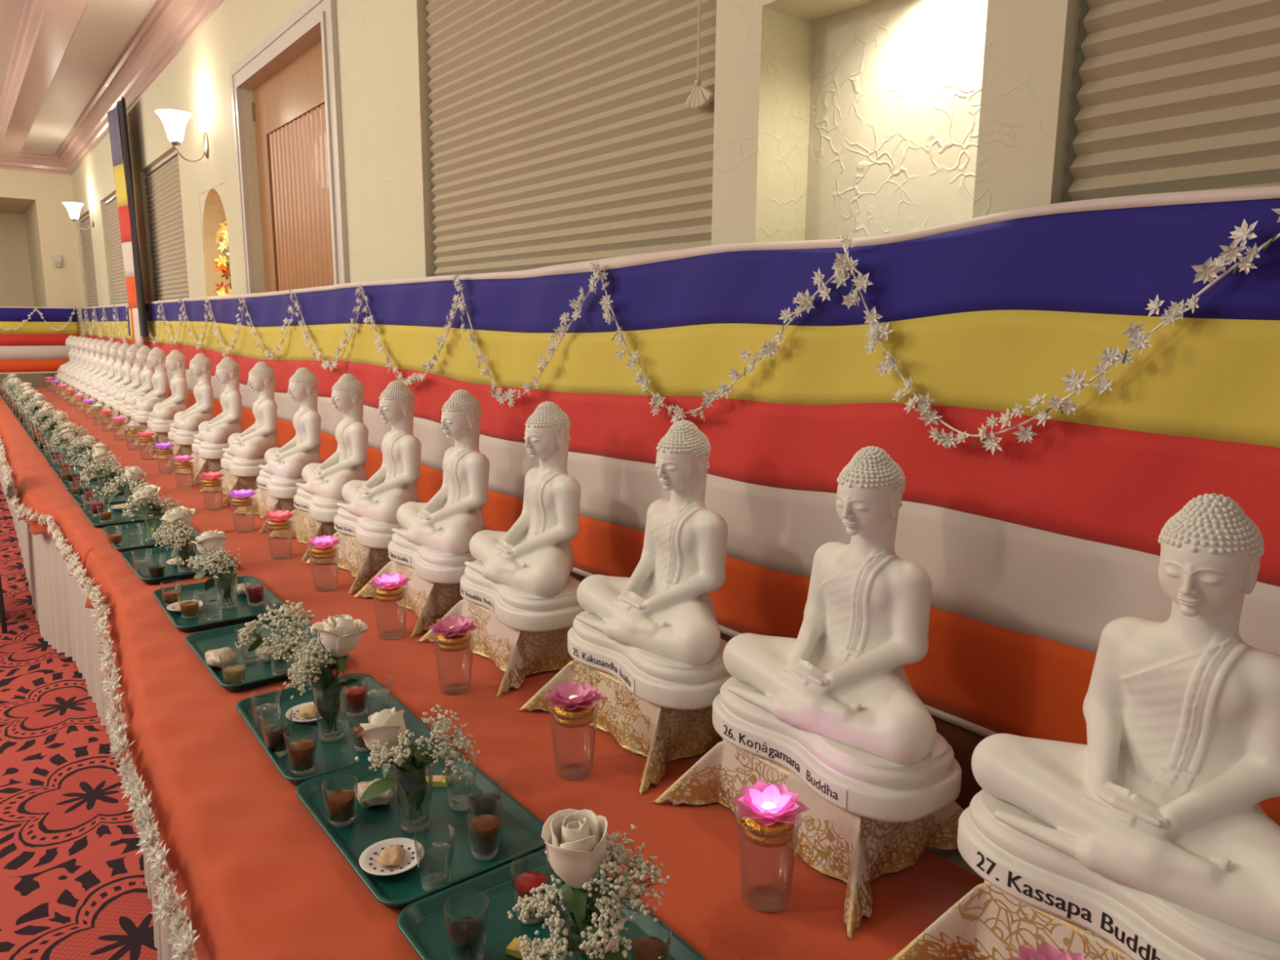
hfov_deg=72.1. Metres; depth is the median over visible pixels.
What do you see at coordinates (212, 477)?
light
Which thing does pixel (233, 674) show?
drinking glass
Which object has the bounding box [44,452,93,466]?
serving tray
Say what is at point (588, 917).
foliage
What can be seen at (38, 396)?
rose
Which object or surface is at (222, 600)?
drinking glass
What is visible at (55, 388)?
stand
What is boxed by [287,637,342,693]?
breath
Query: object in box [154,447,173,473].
plastic cup
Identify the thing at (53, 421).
breath
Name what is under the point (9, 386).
breath
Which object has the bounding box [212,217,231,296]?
flower arrangement
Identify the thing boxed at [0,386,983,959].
tablecloth
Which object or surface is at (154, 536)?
breath
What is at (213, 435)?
seated statue
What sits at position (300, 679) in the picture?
breath
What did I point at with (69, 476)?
drinking glass
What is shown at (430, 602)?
stand
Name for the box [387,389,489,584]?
seated statue
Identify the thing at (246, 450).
seated statue
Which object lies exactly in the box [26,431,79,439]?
serving tray
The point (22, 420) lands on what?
drinking glass
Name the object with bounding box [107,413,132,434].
stand
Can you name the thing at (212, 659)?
pastry
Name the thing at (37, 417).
breath
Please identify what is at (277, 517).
light
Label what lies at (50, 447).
drinking glass
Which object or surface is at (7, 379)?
breath
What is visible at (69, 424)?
rose
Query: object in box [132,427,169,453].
stand
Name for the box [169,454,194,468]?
light
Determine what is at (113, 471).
breath
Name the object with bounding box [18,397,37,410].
breath
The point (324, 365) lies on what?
garland
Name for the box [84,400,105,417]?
stand
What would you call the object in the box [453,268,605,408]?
garland
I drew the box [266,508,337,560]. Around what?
stand
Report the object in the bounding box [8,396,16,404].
drinking glass
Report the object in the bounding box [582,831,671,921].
breath
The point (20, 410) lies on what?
drinking glass
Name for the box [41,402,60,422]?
rose
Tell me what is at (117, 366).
seated statue
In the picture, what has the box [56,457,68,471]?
drinking glass
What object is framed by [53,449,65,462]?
drinking glass
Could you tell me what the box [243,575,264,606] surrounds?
drinking glass
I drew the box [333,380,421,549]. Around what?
seated statue
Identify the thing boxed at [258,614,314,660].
breath
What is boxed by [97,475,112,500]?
glass
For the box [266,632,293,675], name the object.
glass
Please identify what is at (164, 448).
light
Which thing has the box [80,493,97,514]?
drinking glass
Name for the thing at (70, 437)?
breath
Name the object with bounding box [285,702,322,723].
dish
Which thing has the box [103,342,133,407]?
seated statue
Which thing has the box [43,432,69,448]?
breath
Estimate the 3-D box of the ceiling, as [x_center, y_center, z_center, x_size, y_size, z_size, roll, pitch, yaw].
[-5.705,-3.024,4.466,7.000,0.100,18.800,-7,13,-37]
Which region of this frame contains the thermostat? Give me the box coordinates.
[51,254,62,267]
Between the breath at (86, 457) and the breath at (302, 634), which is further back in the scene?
the breath at (86, 457)
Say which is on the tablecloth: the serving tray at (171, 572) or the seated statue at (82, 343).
the serving tray at (171, 572)
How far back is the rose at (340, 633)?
1.89 m
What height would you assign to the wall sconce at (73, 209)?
0.295 m
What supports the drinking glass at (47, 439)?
on the serving tray at (36, 442)
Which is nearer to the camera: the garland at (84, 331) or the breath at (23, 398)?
the breath at (23, 398)
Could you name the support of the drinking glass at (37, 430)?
on the serving tray at (31, 436)
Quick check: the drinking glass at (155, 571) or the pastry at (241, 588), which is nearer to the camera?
the pastry at (241, 588)
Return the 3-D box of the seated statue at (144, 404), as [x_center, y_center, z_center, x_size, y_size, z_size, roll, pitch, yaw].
[-3.773,-0.740,6.771,0.267,0.556,0.476,-7,12,-35]
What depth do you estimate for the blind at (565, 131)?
2.64 m
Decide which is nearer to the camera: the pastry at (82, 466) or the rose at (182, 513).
the rose at (182, 513)
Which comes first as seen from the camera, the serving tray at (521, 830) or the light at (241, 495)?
the serving tray at (521, 830)
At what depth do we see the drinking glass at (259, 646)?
2.33 m
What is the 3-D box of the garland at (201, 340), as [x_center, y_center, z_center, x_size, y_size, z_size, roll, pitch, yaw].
[-3.215,-1.129,6.358,0.046,0.382,0.902,-7,13,-37]
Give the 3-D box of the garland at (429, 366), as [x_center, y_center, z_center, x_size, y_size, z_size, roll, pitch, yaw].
[-0.921,-0.569,3.453,0.044,0.432,0.985,-7,13,-37]
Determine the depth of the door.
4.76 m
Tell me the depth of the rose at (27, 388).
8.71 m
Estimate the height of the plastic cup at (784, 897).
0.143 m
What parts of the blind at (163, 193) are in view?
head rail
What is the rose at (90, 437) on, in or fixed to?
in the glass
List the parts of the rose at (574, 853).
stem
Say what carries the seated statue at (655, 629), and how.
on the stand at (663, 735)
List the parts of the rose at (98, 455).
stem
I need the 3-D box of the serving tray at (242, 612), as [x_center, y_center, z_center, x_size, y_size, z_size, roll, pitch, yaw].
[-1.342,0.390,2.801,0.316,0.024,0.464,-7,13,-36]
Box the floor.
[0,481,157,959]
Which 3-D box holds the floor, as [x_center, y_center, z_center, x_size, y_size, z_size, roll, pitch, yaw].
[-5.736,0.766,5.139,7.000,0.100,18.800,-7,13,-37]
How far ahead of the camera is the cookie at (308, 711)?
1.99 m
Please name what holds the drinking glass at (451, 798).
on the serving tray at (521, 830)
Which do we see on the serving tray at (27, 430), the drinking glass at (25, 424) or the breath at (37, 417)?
the drinking glass at (25, 424)
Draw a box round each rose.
[6,377,16,395]
[7,373,17,377]
[12,377,22,390]
[20,382,31,388]
[22,386,34,402]
[22,389,36,412]
[26,400,45,421]
[33,392,44,413]
[38,406,57,433]
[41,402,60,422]
[52,410,68,440]
[59,428,81,452]
[62,422,76,444]
[71,435,97,466]
[88,450,120,495]
[92,443,111,479]
[118,465,146,512]
[132,484,164,536]
[159,506,195,566]
[191,529,239,601]
[310,614,373,728]
[355,706,416,815]
[541,808,612,930]
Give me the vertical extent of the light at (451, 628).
0.065 m
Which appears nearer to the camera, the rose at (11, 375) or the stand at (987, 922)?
the stand at (987, 922)
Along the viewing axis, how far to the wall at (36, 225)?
11.76 m
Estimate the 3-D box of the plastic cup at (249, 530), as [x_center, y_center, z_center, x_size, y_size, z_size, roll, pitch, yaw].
[-1.712,0.148,3.799,0.103,0.143,0.103,2,10,10]
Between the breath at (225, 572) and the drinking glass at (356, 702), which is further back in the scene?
the breath at (225, 572)
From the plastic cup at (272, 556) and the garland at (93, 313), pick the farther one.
the garland at (93, 313)
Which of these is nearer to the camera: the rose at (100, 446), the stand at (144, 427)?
the rose at (100, 446)
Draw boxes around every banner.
[0,306,79,373]
[80,185,1279,825]
[106,96,148,346]
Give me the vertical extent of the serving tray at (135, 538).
0.024 m
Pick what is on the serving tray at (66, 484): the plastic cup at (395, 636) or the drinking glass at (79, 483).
the drinking glass at (79, 483)
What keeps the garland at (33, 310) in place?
attached to the banner at (33, 347)
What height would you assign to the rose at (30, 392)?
0.217 m
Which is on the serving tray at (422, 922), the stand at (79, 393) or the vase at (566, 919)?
the vase at (566, 919)
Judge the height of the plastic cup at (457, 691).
0.143 m
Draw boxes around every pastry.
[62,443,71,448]
[79,461,89,467]
[101,485,117,493]
[204,646,236,668]
[233,582,252,595]
[255,644,287,662]
[353,778,394,808]
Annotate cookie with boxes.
[116,503,125,508]
[173,556,187,564]
[176,600,190,609]
[298,704,319,718]
[377,844,406,866]
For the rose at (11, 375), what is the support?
in the glass
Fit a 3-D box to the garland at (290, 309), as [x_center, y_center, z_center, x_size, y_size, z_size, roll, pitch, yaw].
[-2.092,-0.860,4.938,0.045,0.367,1.056,-7,13,-37]
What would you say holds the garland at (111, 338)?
attached to the banner at (1028, 551)
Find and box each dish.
[110,503,129,511]
[165,557,187,566]
[166,600,204,613]
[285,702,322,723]
[359,837,424,875]
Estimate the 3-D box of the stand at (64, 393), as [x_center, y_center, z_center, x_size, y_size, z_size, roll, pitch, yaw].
[-6.521,-1.038,10.275,0.414,0.128,0.475,-7,13,-37]
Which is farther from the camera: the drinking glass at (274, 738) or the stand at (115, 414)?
the stand at (115, 414)
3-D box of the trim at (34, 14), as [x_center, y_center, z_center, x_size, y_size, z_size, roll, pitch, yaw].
[-3.003,-2.888,4.564,0.080,0.160,15.600,-7,13,-37]
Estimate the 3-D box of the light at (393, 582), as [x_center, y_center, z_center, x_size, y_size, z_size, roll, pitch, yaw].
[-0.718,0.308,2.528,0.116,0.065,0.116,0,10,-1]
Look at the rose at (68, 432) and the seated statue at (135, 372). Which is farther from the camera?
the seated statue at (135, 372)
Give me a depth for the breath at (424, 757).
1.55 m
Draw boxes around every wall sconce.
[62,202,94,230]
[155,109,208,161]
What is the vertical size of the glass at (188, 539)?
0.125 m
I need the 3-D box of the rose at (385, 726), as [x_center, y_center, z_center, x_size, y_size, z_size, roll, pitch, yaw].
[-0.462,0.508,1.607,0.104,0.175,0.122,-1,10,-11]
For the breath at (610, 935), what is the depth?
1.11 m
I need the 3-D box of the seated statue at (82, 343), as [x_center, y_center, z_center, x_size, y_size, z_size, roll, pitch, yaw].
[-6.502,-1.377,10.228,0.267,0.556,0.476,-7,13,-36]
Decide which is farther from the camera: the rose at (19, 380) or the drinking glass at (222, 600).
the rose at (19, 380)
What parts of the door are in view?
reeded panel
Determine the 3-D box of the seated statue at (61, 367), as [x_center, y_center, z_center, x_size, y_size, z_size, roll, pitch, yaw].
[-7.403,-1.588,11.370,0.267,0.556,0.476,-6,12,-34]
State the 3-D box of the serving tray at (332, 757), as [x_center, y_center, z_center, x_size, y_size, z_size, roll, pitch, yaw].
[-0.686,0.544,1.963,0.316,0.024,0.464,-7,13,-36]
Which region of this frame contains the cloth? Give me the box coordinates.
[569,571,996,809]
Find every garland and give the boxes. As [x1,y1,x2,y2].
[0,307,36,330]
[0,435,18,507]
[9,495,110,617]
[35,308,75,330]
[77,306,86,336]
[84,306,95,336]
[92,306,105,337]
[93,604,199,959]
[102,306,116,341]
[112,304,128,342]
[146,306,162,344]
[157,300,184,346]
[178,297,209,350]
[204,295,244,356]
[238,295,297,359]
[288,288,364,372]
[355,282,464,386]
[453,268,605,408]
[588,256,857,423]
[831,208,1279,454]
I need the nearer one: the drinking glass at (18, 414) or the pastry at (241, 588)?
the pastry at (241, 588)
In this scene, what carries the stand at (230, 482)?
on the tablecloth
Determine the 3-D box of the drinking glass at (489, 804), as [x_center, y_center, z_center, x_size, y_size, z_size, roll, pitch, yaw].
[-0.277,0.578,1.576,0.064,0.088,0.064,2,10,7]
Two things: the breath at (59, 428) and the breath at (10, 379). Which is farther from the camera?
the breath at (10, 379)
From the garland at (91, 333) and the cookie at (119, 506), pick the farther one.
the garland at (91, 333)
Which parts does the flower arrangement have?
gilt flower, gilt flower, gilt flower, gilt flower, gilt flower, gilt flower, gilt flower, gilt flower, gilt flower, gilt flower, gilt flower, gilt flower, gilt flower, gilt flower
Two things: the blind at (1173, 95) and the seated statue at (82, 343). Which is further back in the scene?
the seated statue at (82, 343)
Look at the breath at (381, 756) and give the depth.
1.52 m
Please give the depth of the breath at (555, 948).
1.13 m
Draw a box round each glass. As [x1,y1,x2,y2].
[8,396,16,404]
[14,404,22,412]
[14,408,23,417]
[18,412,26,422]
[22,413,29,418]
[22,419,31,429]
[29,422,38,429]
[31,424,40,434]
[31,430,42,442]
[35,432,45,442]
[37,437,48,450]
[40,436,49,444]
[42,440,52,451]
[48,446,59,459]
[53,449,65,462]
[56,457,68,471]
[59,466,72,481]
[61,459,74,473]
[64,466,78,484]
[69,480,84,496]
[71,471,83,487]
[75,480,89,497]
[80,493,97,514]
[82,484,97,504]
[88,497,103,516]
[96,504,111,523]
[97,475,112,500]
[104,526,122,546]
[123,489,141,517]
[125,524,143,545]
[131,548,151,577]
[143,510,163,540]
[145,553,165,577]
[160,579,182,606]
[173,538,195,573]
[177,590,199,619]
[200,587,223,622]
[212,567,237,609]
[218,648,247,684]
[234,624,261,663]
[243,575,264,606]
[249,687,281,735]
[259,706,293,756]
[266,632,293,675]
[284,724,317,777]
[311,679,346,742]
[321,773,358,827]
[340,677,368,718]
[347,707,378,752]
[363,675,392,716]
[391,757,433,834]
[413,823,454,891]
[442,756,477,811]
[443,889,489,959]
[464,797,502,861]
[466,771,502,818]
[510,853,551,925]
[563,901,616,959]
[626,918,671,959]
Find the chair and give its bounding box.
[0,574,7,633]
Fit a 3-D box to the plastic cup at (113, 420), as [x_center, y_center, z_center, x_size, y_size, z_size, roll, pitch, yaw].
[-3.916,-0.372,6.623,0.103,0.143,0.103,1,10,5]
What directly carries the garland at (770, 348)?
attached to the banner at (1028, 551)
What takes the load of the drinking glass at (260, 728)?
on the serving tray at (332, 757)
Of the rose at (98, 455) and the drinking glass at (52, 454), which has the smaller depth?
the rose at (98, 455)
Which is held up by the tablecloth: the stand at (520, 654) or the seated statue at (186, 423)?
the stand at (520, 654)
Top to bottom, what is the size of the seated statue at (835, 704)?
0.556 m
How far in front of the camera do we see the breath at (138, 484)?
3.99 m
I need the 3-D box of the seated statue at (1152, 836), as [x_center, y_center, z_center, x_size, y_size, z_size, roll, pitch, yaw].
[0.674,0.298,1.133,0.270,0.556,0.476,-6,12,-34]
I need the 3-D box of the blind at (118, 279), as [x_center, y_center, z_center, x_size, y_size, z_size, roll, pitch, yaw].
[-5.521,-2.174,9.401,0.036,1.692,1.570,-7,13,-37]
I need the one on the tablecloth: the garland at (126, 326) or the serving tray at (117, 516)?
the serving tray at (117, 516)
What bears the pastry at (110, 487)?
on the serving tray at (121, 499)
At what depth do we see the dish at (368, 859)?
1.47 m
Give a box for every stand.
[52,382,65,391]
[55,383,70,395]
[60,386,75,398]
[63,388,79,400]
[68,391,85,405]
[74,394,91,408]
[80,396,97,413]
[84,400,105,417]
[93,404,112,422]
[99,408,121,427]
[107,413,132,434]
[117,419,148,441]
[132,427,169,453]
[152,440,193,467]
[173,452,222,484]
[200,468,258,506]
[232,487,296,533]
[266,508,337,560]
[303,531,391,593]
[352,560,463,636]
[417,598,573,696]
[517,659,723,794]
[649,738,964,937]
[887,880,1133,959]
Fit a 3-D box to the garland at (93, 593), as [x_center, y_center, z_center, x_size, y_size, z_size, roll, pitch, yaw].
[-2.490,0.267,3.747,0.111,0.103,2.432,-8,13,-40]
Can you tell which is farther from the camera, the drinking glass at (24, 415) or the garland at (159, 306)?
the drinking glass at (24, 415)
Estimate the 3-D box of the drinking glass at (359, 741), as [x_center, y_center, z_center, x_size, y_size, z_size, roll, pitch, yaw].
[-0.584,0.531,1.864,0.062,0.075,0.062,-1,10,-6]
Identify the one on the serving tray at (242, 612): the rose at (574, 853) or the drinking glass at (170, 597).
the drinking glass at (170, 597)
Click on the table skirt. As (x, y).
(58, 601)
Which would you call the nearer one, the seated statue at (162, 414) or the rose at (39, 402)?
the seated statue at (162, 414)
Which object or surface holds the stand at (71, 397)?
on the tablecloth
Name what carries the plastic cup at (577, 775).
on the tablecloth
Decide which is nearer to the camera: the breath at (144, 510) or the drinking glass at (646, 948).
the drinking glass at (646, 948)
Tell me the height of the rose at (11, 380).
0.194 m
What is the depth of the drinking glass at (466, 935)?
1.23 m
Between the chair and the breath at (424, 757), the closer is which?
the breath at (424, 757)
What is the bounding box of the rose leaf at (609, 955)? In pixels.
[580,925,629,959]
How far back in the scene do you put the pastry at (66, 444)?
6.11 m
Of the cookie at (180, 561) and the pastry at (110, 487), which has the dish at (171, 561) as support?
the cookie at (180, 561)
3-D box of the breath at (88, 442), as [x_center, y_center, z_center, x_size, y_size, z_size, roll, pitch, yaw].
[-3.216,-0.193,5.200,0.139,0.140,0.113,-1,10,-8]
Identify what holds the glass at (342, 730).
on the serving tray at (332, 757)
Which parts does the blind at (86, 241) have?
head rail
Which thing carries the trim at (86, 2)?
attached to the ceiling
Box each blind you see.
[79,213,97,306]
[103,193,128,304]
[144,149,189,301]
[425,0,716,280]
[1067,0,1279,213]
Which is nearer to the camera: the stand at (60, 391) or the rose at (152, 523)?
the rose at (152, 523)
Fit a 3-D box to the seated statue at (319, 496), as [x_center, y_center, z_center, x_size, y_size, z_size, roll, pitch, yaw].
[-1.242,-0.149,3.562,0.273,0.556,0.479,-6,12,-34]
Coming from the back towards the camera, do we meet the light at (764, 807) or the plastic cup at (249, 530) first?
the plastic cup at (249, 530)
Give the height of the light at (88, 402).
0.065 m
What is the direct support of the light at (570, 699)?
attached to the plastic cup at (577, 775)
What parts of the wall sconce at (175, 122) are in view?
lamp shade, arm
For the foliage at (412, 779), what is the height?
0.132 m
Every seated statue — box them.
[56,335,75,379]
[60,336,79,382]
[64,336,84,384]
[68,337,89,386]
[73,337,95,389]
[78,338,102,392]
[84,339,108,395]
[89,340,115,399]
[96,342,124,403]
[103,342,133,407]
[111,344,143,411]
[120,345,155,417]
[130,346,168,422]
[146,349,187,432]
[168,353,213,444]
[191,356,242,459]
[220,361,277,476]
[256,367,321,498]
[293,373,368,522]
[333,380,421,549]
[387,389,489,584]
[460,400,585,632]
[567,419,732,710]
[711,445,961,822]
[956,493,1279,959]
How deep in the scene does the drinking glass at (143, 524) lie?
3.50 m
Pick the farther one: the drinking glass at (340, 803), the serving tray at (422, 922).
the drinking glass at (340, 803)
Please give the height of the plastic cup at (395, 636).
0.143 m
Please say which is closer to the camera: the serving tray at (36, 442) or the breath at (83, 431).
the breath at (83, 431)
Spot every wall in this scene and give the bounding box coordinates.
[0,168,84,388]
[71,0,1088,306]
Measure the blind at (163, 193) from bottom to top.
1.692 m
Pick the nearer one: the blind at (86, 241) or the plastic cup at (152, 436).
the plastic cup at (152, 436)
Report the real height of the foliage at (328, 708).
0.151 m
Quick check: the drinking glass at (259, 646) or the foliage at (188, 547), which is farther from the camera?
the foliage at (188, 547)
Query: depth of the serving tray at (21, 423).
7.60 m
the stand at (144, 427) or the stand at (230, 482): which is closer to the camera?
the stand at (230, 482)
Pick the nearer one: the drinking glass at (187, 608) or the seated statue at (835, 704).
the seated statue at (835, 704)
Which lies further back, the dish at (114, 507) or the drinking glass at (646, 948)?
the dish at (114, 507)
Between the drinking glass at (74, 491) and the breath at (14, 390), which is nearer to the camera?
the drinking glass at (74, 491)
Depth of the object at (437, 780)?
1.71 m
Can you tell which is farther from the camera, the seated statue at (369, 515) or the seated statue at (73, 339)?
the seated statue at (73, 339)
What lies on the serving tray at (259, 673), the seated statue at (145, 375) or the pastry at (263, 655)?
the pastry at (263, 655)
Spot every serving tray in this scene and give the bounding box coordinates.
[12,410,37,415]
[14,414,52,421]
[18,419,64,426]
[22,424,62,432]
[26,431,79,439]
[31,437,81,447]
[36,444,92,456]
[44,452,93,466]
[50,461,117,477]
[59,472,131,491]
[68,484,135,507]
[80,501,167,528]
[102,520,200,552]
[120,543,237,583]
[152,575,284,632]
[184,616,347,691]
[235,672,435,785]
[295,742,546,910]
[396,848,707,959]
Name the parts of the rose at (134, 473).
stem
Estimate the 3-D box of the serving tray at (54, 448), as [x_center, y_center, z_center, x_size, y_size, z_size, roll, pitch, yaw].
[-3.911,-0.202,6.012,0.316,0.024,0.464,-8,13,-38]
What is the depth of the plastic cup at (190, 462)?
4.74 m
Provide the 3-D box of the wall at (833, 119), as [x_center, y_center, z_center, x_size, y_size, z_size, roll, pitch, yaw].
[-3.153,-1.457,6.768,0.500,3.750,18.800,-7,13,-37]
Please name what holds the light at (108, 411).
attached to the plastic cup
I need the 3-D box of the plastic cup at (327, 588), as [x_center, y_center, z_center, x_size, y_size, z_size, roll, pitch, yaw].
[-1.069,0.298,2.983,0.103,0.143,0.103,-8,13,-39]
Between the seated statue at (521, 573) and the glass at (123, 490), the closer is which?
the seated statue at (521, 573)
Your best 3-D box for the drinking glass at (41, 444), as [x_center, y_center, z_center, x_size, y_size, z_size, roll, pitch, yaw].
[-4.105,-0.249,6.056,0.064,0.088,0.064,-1,10,-6]
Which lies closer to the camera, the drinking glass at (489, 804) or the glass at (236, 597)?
the drinking glass at (489, 804)
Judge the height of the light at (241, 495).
0.065 m
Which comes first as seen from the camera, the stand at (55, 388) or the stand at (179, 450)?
the stand at (179, 450)
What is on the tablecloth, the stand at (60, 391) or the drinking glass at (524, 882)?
the stand at (60, 391)
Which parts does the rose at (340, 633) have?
stem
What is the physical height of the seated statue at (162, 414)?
0.556 m
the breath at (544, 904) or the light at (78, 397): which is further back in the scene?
the light at (78, 397)
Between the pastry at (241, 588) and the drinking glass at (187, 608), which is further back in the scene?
the pastry at (241, 588)
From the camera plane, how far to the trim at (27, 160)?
11.28 m
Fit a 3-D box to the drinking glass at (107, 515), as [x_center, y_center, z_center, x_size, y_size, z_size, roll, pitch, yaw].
[-2.384,0.150,3.924,0.062,0.075,0.062,-4,11,-25]
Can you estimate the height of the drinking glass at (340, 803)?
0.076 m
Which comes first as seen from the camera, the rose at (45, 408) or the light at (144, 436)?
the light at (144, 436)
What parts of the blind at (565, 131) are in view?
pull cord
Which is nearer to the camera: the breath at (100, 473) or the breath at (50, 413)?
the breath at (100, 473)
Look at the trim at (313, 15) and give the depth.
4.12 m
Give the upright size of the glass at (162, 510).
0.125 m
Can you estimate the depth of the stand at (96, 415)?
8.05 m
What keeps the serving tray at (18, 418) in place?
on the tablecloth
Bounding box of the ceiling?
[0,0,156,153]
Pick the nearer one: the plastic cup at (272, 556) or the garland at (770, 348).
the garland at (770, 348)
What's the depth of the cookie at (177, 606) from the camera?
2.73 m
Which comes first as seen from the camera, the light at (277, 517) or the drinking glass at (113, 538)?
the light at (277, 517)
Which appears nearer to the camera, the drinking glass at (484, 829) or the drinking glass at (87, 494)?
the drinking glass at (484, 829)
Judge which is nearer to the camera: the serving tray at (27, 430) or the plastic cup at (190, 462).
the plastic cup at (190, 462)
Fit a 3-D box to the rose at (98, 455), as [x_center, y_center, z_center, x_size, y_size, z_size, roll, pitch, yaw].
[-2.682,-0.038,4.438,0.164,0.222,0.096,2,10,6]
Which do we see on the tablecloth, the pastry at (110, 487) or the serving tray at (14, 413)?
the serving tray at (14, 413)
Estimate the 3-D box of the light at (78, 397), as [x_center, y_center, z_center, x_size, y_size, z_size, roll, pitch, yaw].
[-5.448,-0.801,8.553,0.116,0.065,0.116,-1,10,-6]
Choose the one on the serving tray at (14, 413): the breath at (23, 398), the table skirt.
the breath at (23, 398)
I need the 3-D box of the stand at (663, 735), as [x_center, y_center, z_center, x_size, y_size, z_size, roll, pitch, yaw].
[0.018,0.488,1.989,0.415,0.128,0.477,-7,13,-37]
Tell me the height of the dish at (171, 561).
0.018 m
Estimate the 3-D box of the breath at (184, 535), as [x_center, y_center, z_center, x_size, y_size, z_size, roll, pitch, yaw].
[-1.625,0.206,3.116,0.129,0.130,0.158,5,11,24]
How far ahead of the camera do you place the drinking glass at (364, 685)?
1.99 m
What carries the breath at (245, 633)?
on the glass at (270, 658)
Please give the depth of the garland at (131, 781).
1.66 m
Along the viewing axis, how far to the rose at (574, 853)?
1.16 m
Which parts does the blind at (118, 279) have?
head rail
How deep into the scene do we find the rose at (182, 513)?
3.16 m
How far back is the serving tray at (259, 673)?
2.39 m
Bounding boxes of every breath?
[0,378,11,388]
[1,377,12,385]
[5,381,17,391]
[8,383,22,394]
[12,391,28,402]
[13,386,25,400]
[16,394,30,406]
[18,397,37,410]
[24,400,43,414]
[31,410,53,424]
[34,399,55,412]
[35,416,59,436]
[40,408,65,423]
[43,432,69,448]
[51,423,69,439]
[56,418,75,428]
[59,433,84,450]
[63,421,89,443]
[66,439,93,462]
[69,447,96,471]
[79,461,111,484]
[80,435,110,452]
[93,473,131,503]
[94,450,121,471]
[95,457,126,482]
[121,493,163,521]
[126,477,151,497]
[134,488,180,521]
[146,520,176,543]
[154,520,197,552]
[182,551,218,579]
[195,546,240,577]
[235,615,275,651]
[252,600,315,643]
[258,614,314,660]
[283,639,332,699]
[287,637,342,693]
[288,638,336,676]
[355,729,414,772]
[414,704,479,779]
[506,874,579,936]
[518,904,583,959]
[544,823,636,907]
[578,889,635,959]
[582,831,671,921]
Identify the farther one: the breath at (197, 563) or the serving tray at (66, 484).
the serving tray at (66, 484)
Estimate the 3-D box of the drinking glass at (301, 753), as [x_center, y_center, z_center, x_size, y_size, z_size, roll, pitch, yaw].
[-0.676,0.543,1.761,0.063,0.086,0.063,7,12,34]
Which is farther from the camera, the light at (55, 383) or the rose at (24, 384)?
the light at (55, 383)
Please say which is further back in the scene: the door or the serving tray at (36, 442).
the serving tray at (36, 442)
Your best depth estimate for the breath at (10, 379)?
10.21 m
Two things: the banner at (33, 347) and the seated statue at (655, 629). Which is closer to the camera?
the seated statue at (655, 629)
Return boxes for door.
[251,39,333,294]
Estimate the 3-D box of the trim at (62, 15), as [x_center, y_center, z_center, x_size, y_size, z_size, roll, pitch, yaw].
[-2.908,-2.900,4.636,0.160,0.160,15.600,-7,13,-37]
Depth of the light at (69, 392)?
9.15 m
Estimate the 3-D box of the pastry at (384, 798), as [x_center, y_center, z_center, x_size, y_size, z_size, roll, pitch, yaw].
[-0.501,0.588,1.649,0.071,0.040,0.068,-4,11,-24]
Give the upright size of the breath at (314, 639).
0.120 m
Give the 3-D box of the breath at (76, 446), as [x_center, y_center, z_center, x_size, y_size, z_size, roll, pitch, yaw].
[-3.302,-0.175,5.172,0.168,0.138,0.131,3,11,16]
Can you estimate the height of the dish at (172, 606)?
0.018 m
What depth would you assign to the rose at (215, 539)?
2.77 m
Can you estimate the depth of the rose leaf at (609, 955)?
1.11 m
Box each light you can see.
[43,377,54,382]
[50,380,61,386]
[57,384,68,390]
[63,388,76,395]
[72,394,86,400]
[81,399,94,406]
[89,404,105,412]
[97,408,115,417]
[110,416,127,426]
[122,423,140,434]
[135,431,155,442]
[152,442,176,454]
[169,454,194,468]
[198,471,225,487]
[226,488,255,506]
[262,510,294,530]
[304,534,341,559]
[367,572,411,601]
[428,615,479,651]
[542,680,604,728]
[728,780,809,847]
[1004,942,1084,959]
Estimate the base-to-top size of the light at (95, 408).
0.065 m
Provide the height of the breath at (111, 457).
0.102 m
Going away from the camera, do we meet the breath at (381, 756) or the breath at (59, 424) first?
the breath at (381, 756)
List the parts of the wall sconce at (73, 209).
lamp shade, arm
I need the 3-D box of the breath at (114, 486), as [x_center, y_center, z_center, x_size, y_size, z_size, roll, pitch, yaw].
[-2.389,0.035,4.037,0.163,0.133,0.127,2,10,9]
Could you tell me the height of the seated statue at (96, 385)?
0.556 m
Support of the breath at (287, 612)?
in the glass at (270, 658)
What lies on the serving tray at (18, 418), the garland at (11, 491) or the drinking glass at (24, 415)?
the drinking glass at (24, 415)
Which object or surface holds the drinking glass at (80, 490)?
on the serving tray at (121, 499)
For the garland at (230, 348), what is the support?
attached to the banner at (1028, 551)
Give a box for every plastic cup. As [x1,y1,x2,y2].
[111,420,126,440]
[137,435,154,459]
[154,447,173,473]
[173,462,193,488]
[200,477,223,510]
[229,497,255,532]
[264,518,293,559]
[307,547,339,591]
[371,585,408,639]
[431,631,475,695]
[547,701,599,780]
[735,807,801,912]
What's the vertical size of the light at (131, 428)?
0.065 m
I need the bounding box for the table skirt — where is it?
[0,459,189,959]
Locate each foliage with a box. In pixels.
[177,539,195,567]
[215,568,237,603]
[311,666,345,733]
[391,743,426,822]
[560,892,609,959]
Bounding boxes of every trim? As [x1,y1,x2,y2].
[0,0,52,154]
[0,0,84,157]
[0,149,69,174]
[16,0,88,157]
[55,0,224,174]
[229,0,350,368]

